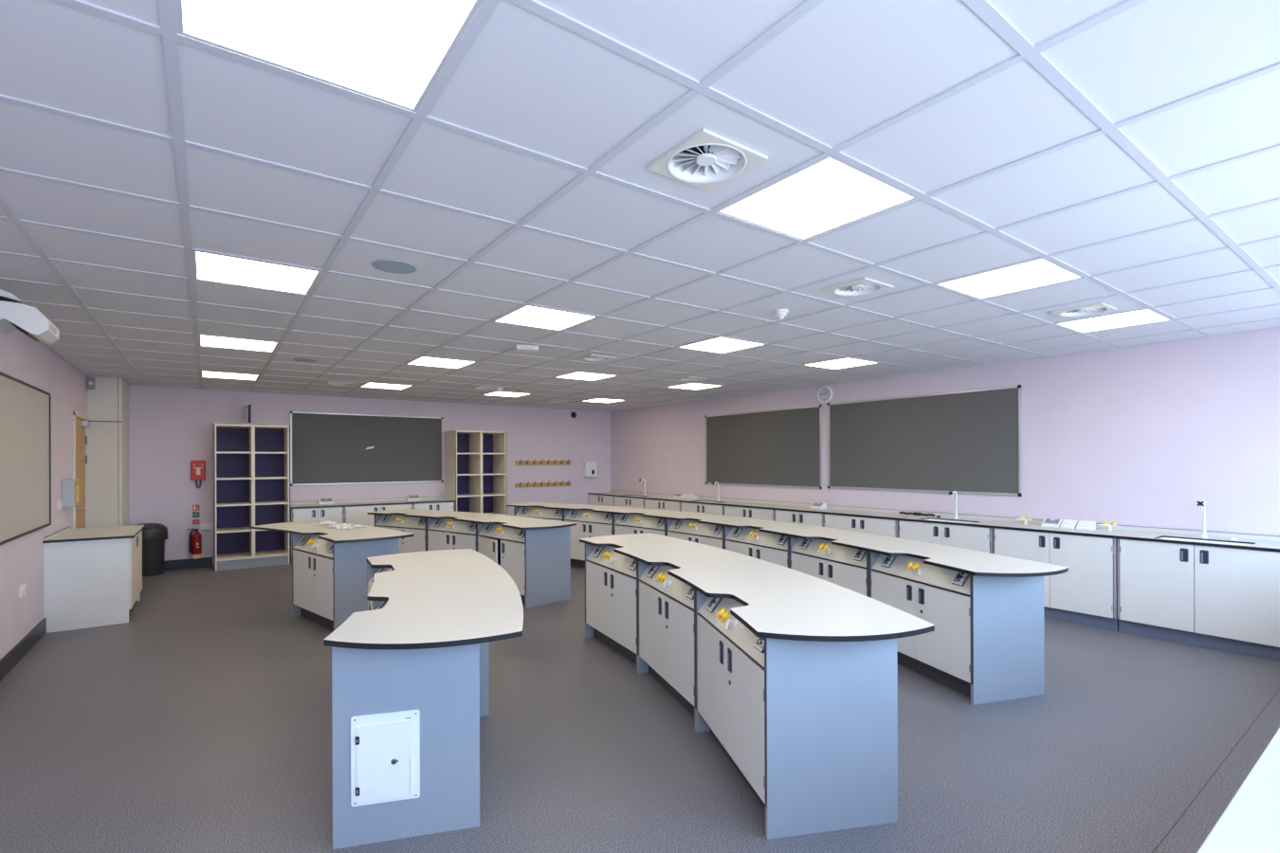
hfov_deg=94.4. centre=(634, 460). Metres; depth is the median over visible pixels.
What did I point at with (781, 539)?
socket
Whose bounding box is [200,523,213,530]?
wall socket
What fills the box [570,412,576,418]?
sensor
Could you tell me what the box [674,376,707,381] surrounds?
ceiling vent
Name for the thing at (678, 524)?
socket
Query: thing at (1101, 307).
ceiling vent
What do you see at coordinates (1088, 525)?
box
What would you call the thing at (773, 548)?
base cabinet
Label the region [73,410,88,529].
door frame
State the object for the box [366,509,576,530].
countertop
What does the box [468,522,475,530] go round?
socket
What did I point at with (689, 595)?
socket
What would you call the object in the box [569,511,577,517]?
socket
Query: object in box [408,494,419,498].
socket
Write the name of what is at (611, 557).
tap
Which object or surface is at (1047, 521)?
socket
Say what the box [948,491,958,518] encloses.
tap
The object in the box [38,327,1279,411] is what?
trim
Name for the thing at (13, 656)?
baseboard
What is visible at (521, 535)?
socket
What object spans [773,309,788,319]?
smoke detector
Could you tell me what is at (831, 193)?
ceiling light
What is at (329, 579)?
base cabinet
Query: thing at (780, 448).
notice board
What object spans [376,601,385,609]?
socket
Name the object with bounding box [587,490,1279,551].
countertop
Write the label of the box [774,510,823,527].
base cabinet
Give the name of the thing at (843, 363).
ceiling light
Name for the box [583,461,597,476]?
dispenser
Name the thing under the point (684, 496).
box
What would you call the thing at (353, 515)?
base cabinet
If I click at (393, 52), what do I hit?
ceiling light
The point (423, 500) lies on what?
countertop
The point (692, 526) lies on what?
tap
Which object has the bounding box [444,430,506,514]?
bookcase
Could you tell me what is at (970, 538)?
base cabinet
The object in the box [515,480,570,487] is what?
rail
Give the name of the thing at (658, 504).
base cabinet
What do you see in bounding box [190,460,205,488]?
blanket
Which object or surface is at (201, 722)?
floor
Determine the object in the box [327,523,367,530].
plastic wrapping
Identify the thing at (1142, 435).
wall
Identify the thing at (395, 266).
ceiling speaker
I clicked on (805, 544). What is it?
socket
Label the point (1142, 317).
ceiling light
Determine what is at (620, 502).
base cabinet
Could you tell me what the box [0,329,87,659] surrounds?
wall
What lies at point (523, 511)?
socket
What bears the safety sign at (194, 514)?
attached to the wall at (170, 429)
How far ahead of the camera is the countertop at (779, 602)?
2.97 m
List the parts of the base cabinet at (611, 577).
panel, door, handle, service panel, handle, door, panel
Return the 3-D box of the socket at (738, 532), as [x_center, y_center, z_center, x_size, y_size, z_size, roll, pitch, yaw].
[1.090,0.759,6.267,0.078,0.093,0.086,0,0,-29]
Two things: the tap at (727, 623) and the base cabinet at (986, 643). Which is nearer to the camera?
the tap at (727, 623)
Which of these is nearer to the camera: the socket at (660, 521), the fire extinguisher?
the socket at (660, 521)
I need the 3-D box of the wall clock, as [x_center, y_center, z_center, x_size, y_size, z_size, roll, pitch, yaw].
[2.653,-0.918,8.256,0.041,0.240,0.240,0,0,-36]
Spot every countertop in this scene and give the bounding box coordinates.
[42,525,144,543]
[250,520,413,543]
[290,495,455,509]
[323,548,523,649]
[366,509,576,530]
[506,502,1068,577]
[579,533,934,641]
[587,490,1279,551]
[1196,728,1279,852]
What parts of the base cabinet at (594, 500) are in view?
door, door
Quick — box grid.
[0,0,1279,410]
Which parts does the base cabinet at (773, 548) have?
panel, door, service panel, handle, door, panel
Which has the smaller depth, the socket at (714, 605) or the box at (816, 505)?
the socket at (714, 605)
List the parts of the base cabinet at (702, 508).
door, door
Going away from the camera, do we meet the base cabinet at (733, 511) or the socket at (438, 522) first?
the socket at (438, 522)
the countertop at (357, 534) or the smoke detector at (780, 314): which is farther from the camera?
the countertop at (357, 534)
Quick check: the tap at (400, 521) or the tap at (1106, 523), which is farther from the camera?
the tap at (400, 521)
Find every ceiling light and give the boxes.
[175,0,483,112]
[192,251,320,294]
[199,335,278,352]
[201,371,258,380]
[362,383,411,389]
[408,357,475,368]
[484,391,529,397]
[494,305,597,330]
[558,371,617,381]
[583,399,624,402]
[668,383,721,389]
[678,337,765,353]
[716,156,917,240]
[804,358,876,369]
[935,258,1082,299]
[1056,309,1170,332]
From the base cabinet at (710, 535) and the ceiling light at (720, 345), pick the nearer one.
the ceiling light at (720, 345)
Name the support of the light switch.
attached to the wall at (24, 358)
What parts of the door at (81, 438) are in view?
closer arm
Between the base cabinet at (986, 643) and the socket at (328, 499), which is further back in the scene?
the socket at (328, 499)
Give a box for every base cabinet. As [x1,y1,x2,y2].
[43,530,142,633]
[290,506,343,564]
[292,533,398,631]
[331,601,479,849]
[343,503,412,527]
[366,562,489,717]
[374,514,426,553]
[412,501,454,511]
[426,518,476,551]
[476,523,570,608]
[513,507,563,521]
[563,510,613,568]
[585,543,638,672]
[588,493,614,506]
[613,513,666,536]
[614,495,644,508]
[637,560,695,730]
[644,498,681,511]
[666,518,723,548]
[681,501,724,515]
[695,590,897,840]
[723,526,789,568]
[724,505,775,521]
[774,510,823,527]
[789,536,868,597]
[823,513,898,537]
[868,551,1044,705]
[898,520,993,553]
[993,528,1117,631]
[1117,538,1279,661]
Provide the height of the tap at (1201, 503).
0.314 m
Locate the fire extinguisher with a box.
[186,528,206,559]
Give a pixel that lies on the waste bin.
(155, 536)
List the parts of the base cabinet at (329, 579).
panel, door, handle, service panel, handle, door, panel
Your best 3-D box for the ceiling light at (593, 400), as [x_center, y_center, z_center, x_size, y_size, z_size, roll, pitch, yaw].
[-0.543,-1.052,10.384,0.574,0.008,0.574,0,0,-36]
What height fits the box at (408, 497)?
0.090 m
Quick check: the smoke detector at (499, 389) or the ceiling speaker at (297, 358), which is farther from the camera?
the smoke detector at (499, 389)
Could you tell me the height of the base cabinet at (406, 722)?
0.822 m
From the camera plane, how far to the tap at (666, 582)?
3.79 m
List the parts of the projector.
wall arm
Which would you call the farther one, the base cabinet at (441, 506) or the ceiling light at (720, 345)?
the base cabinet at (441, 506)
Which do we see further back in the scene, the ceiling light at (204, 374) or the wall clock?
the wall clock
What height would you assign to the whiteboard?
1.202 m
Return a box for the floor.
[0,559,1279,852]
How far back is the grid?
2.48 m
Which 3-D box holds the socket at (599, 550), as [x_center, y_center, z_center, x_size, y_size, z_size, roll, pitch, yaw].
[-0.302,0.764,4.987,0.078,0.093,0.086,0,0,-28]
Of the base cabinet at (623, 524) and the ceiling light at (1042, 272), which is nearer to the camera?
the ceiling light at (1042, 272)
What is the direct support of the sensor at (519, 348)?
attached to the grid
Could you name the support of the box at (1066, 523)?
on the countertop at (1260, 542)
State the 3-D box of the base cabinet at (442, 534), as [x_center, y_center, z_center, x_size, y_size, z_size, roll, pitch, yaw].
[-2.028,1.111,7.306,0.978,0.822,0.616,0,0,37]
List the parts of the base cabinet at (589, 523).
panel, door, service panel, door, panel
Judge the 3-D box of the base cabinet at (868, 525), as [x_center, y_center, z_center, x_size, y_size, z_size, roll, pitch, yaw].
[2.952,1.094,7.391,0.559,0.821,1.001,0,0,-36]
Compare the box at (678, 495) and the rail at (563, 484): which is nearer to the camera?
the box at (678, 495)
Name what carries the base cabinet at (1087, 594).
on the floor
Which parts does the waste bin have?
lid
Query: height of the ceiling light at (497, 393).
0.008 m
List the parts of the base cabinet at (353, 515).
panel, door, door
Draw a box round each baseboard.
[0,618,46,681]
[164,557,212,570]
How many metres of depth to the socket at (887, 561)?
4.45 m
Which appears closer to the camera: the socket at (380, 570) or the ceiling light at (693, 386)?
the socket at (380, 570)
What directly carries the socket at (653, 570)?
attached to the base cabinet at (667, 605)
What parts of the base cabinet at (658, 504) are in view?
door, door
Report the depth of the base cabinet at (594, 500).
11.94 m
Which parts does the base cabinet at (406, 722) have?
panel, access door, access panel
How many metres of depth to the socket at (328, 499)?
9.37 m
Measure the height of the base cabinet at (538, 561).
0.822 m
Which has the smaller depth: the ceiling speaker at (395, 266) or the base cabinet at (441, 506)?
the ceiling speaker at (395, 266)
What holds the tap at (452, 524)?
on the countertop at (510, 521)
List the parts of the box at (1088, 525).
blank plate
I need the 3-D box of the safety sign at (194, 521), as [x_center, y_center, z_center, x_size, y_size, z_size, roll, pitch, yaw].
[-6.293,0.881,8.512,0.080,0.068,0.004,0,0,-36]
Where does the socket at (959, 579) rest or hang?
attached to the base cabinet at (986, 643)
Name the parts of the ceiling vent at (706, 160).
blade, blade, blade, blade, blade, blade, blade, blade, blade, blade, blade, blade, blade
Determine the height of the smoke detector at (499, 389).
0.061 m
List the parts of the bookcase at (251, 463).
panel, shelf, shelf, shelf, shelf, shelf, shelf, shelf, shelf, panel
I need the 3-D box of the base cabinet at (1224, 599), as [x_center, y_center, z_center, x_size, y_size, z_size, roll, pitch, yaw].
[4.726,1.088,4.927,0.559,0.821,1.001,0,0,-36]
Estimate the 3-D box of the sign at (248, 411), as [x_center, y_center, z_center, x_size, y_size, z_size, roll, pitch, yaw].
[-5.691,-0.693,8.769,0.060,0.255,0.300,0,0,-36]
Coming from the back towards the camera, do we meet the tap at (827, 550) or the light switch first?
the light switch
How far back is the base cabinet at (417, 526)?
7.57 m
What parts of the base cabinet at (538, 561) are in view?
panel, door, service panel, handle, door, panel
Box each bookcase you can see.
[213,423,290,571]
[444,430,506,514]
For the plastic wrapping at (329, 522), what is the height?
0.049 m
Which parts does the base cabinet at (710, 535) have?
panel, door, service panel, door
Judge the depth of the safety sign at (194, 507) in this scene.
8.51 m
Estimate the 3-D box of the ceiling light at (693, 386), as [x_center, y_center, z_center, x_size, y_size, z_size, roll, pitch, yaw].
[0.859,-1.056,8.436,0.574,0.008,0.574,0,0,-36]
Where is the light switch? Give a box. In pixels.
[57,499,62,510]
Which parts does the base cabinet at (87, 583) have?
door, door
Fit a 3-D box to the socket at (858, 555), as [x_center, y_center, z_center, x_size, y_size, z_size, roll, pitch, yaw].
[1.819,0.756,4.768,0.078,0.093,0.086,0,0,-23]
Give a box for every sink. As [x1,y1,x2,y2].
[916,518,976,527]
[1152,537,1256,550]
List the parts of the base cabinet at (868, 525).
door, handle, handle, door, panel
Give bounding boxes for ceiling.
[0,0,1279,411]
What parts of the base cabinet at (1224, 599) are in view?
panel, door, handle, handle, door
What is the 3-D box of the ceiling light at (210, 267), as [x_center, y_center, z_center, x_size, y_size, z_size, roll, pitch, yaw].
[-2.123,-1.046,3.334,0.574,0.008,0.574,0,0,-36]
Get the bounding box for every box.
[61,478,80,507]
[318,497,333,504]
[405,494,420,500]
[673,493,683,498]
[679,493,689,498]
[685,493,695,499]
[810,502,826,509]
[1042,517,1062,528]
[1060,519,1078,529]
[1076,520,1096,530]
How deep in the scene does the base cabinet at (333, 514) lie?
8.91 m
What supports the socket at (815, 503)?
attached to the box at (816, 505)
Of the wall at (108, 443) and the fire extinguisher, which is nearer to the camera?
the wall at (108, 443)
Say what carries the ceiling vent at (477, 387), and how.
in the ceiling
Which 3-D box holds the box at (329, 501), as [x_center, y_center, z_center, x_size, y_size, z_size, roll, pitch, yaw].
[-4.882,0.641,9.389,0.200,0.090,0.148,0,0,-36]
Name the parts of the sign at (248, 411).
blade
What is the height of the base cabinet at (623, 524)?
0.822 m
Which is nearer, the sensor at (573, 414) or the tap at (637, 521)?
the tap at (637, 521)
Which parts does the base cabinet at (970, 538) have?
door, handle, handle, door, panel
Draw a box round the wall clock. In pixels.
[817,385,833,402]
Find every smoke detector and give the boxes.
[495,386,503,391]
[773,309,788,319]
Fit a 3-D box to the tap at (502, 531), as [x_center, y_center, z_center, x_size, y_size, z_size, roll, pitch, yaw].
[-1.452,0.768,6.451,0.098,0.092,0.154,0,0,-36]
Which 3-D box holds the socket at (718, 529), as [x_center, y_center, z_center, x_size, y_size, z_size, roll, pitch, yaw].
[0.922,0.759,6.530,0.078,0.093,0.086,0,0,-36]
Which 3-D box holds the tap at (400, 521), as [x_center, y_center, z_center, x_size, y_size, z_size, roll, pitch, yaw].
[-3.013,0.774,7.612,0.111,0.092,0.142,0,0,-36]
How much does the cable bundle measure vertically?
0.039 m
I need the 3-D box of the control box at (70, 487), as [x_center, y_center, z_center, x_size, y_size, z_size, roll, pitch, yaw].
[-5.751,0.328,6.061,0.109,0.275,0.280,0,0,-36]
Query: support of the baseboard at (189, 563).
attached to the wall at (170, 429)
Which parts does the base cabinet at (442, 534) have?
panel, door, service panel, handle, door, panel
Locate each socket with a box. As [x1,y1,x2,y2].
[18,584,25,598]
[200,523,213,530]
[299,535,310,546]
[320,497,331,501]
[371,567,383,582]
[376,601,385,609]
[381,515,390,523]
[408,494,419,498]
[417,517,425,526]
[434,518,442,527]
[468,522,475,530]
[484,524,493,532]
[517,530,524,538]
[520,508,528,514]
[554,510,561,516]
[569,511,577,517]
[592,546,604,558]
[603,512,611,520]
[620,514,628,522]
[628,559,636,570]
[646,565,660,578]
[656,518,664,526]
[674,520,682,529]
[685,587,694,600]
[706,597,722,613]
[713,525,722,534]
[731,528,742,537]
[753,638,764,654]
[777,534,787,545]
[799,539,811,549]
[812,502,822,506]
[853,549,866,561]
[881,555,896,567]
[951,571,969,586]
[1043,518,1060,524]
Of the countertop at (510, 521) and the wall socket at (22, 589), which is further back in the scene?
the countertop at (510, 521)
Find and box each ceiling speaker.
[292,357,317,362]
[371,259,416,274]
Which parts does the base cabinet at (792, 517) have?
door, handle, door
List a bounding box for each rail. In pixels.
[515,459,570,465]
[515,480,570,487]
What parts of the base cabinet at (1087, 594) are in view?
panel, door, handle, handle, door, panel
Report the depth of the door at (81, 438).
6.89 m
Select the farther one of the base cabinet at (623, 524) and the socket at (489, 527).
the base cabinet at (623, 524)
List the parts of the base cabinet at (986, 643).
panel, door, handle, service panel, handle, door, panel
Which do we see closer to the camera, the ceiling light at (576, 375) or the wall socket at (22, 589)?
the wall socket at (22, 589)
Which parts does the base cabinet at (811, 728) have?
panel, door, handle, handle, service panel, door, panel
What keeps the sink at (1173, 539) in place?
in the countertop at (1260, 542)
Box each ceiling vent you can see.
[324,381,353,385]
[471,385,495,390]
[545,400,567,403]
[576,354,616,362]
[646,128,767,191]
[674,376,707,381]
[821,276,894,298]
[1050,302,1116,318]
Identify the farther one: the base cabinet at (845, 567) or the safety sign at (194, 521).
the safety sign at (194, 521)
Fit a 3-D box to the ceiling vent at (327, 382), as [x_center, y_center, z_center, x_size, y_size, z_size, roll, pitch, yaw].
[-3.952,-1.070,7.931,0.300,0.089,0.300,0,0,-36]
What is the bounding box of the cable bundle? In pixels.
[899,512,934,516]
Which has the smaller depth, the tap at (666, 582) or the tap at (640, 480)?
the tap at (666, 582)
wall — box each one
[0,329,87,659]
[87,376,129,528]
[128,385,610,566]
[610,328,1279,553]
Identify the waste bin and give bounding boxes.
[132,523,168,576]
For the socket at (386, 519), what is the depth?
7.82 m
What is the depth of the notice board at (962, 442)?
7.06 m
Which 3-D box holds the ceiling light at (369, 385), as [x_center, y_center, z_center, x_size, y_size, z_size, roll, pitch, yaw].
[-3.465,-1.041,8.281,0.574,0.008,0.574,0,0,-36]
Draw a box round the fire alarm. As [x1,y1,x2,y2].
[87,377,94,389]
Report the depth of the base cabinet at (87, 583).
5.45 m
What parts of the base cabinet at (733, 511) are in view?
door, door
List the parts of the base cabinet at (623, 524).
panel, door, door, panel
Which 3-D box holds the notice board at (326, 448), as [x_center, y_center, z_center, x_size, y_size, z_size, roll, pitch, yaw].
[-4.373,-0.191,9.884,2.382,1.164,0.025,0,0,-36]
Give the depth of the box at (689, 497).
10.26 m
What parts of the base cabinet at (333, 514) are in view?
panel, door, handle, door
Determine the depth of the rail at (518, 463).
11.71 m
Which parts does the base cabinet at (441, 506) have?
door, door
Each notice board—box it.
[290,411,443,486]
[704,404,822,489]
[827,384,1022,496]
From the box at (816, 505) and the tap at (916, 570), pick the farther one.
the box at (816, 505)
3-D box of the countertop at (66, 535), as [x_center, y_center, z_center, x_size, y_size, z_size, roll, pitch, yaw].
[-5.309,0.709,5.883,0.617,0.044,1.145,0,0,-36]
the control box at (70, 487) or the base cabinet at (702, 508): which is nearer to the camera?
the control box at (70, 487)
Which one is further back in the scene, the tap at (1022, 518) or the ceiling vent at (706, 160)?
the tap at (1022, 518)
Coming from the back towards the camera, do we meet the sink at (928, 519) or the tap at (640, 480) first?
the tap at (640, 480)
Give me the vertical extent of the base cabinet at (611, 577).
0.822 m
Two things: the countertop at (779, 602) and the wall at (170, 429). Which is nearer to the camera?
the countertop at (779, 602)
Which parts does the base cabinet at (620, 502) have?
door, door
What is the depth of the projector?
3.31 m
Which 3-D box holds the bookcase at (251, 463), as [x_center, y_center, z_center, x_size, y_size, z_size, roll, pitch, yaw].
[-5.600,0.511,8.687,0.918,2.047,0.528,0,0,-36]
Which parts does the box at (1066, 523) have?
blank plate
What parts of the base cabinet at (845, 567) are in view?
panel, door, handle, service panel, handle, door, panel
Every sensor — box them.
[515,344,538,351]
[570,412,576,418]
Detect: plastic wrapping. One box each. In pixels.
[316,520,339,525]
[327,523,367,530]
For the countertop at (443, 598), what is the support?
on the base cabinet at (406, 722)
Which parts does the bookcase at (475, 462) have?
panel, shelf, shelf, shelf, panel, shelf, shelf, shelf, panel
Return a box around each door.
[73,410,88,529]
[75,417,122,529]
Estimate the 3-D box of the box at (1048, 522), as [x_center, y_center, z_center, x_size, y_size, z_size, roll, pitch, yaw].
[4.131,0.614,5.848,0.135,0.082,0.150,0,0,-36]
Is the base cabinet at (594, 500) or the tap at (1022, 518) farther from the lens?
the base cabinet at (594, 500)
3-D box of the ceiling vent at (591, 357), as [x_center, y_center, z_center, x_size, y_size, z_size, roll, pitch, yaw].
[-0.389,-1.082,6.060,0.300,0.089,0.300,0,0,-36]
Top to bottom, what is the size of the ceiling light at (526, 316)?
0.008 m
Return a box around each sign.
[192,505,199,511]
[192,512,199,517]
[192,519,199,524]
[246,404,251,422]
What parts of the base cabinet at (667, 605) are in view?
panel, door, handle, service panel, handle, door, panel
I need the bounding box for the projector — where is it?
[0,289,59,344]
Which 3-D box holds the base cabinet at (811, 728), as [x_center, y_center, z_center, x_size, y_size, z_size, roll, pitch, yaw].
[0.706,1.102,2.894,0.616,0.822,0.968,0,0,-11]
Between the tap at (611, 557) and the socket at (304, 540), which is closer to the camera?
the tap at (611, 557)
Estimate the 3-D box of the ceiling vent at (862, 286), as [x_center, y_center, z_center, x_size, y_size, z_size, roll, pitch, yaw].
[1.364,-1.088,3.625,0.300,0.089,0.300,0,0,-36]
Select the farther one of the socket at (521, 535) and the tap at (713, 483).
the tap at (713, 483)
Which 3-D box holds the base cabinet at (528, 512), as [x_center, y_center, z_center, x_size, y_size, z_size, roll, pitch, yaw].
[-1.277,1.108,9.039,0.983,0.822,0.616,0,0,34]
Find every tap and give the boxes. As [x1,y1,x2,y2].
[306,539,318,548]
[393,517,403,524]
[445,521,455,529]
[493,527,505,535]
[602,551,615,563]
[633,516,641,524]
[639,478,646,494]
[655,572,672,587]
[687,523,697,530]
[712,481,719,500]
[714,607,736,630]
[747,531,759,540]
[817,543,831,554]
[904,562,922,575]
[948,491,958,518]
[1015,515,1032,524]
[1097,521,1118,530]
[1196,500,1207,537]
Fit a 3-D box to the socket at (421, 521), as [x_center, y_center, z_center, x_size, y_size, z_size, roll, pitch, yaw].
[-2.688,0.772,7.508,0.086,0.093,0.078,0,0,29]
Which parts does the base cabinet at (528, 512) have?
panel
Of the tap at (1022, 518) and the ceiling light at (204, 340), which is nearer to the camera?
the ceiling light at (204, 340)
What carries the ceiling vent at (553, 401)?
in the ceiling
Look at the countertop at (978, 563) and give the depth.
4.79 m
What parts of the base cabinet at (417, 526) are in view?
panel, door, service panel, door, panel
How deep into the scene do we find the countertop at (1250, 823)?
1.11 m
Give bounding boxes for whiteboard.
[0,371,51,545]
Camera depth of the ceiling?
2.28 m
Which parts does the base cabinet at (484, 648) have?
door, panel, service panel, panel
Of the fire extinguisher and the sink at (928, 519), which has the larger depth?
the fire extinguisher
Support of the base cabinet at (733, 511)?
on the floor
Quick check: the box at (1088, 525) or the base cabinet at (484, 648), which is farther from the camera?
the box at (1088, 525)
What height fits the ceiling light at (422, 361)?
0.008 m
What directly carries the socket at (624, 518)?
attached to the base cabinet at (623, 524)

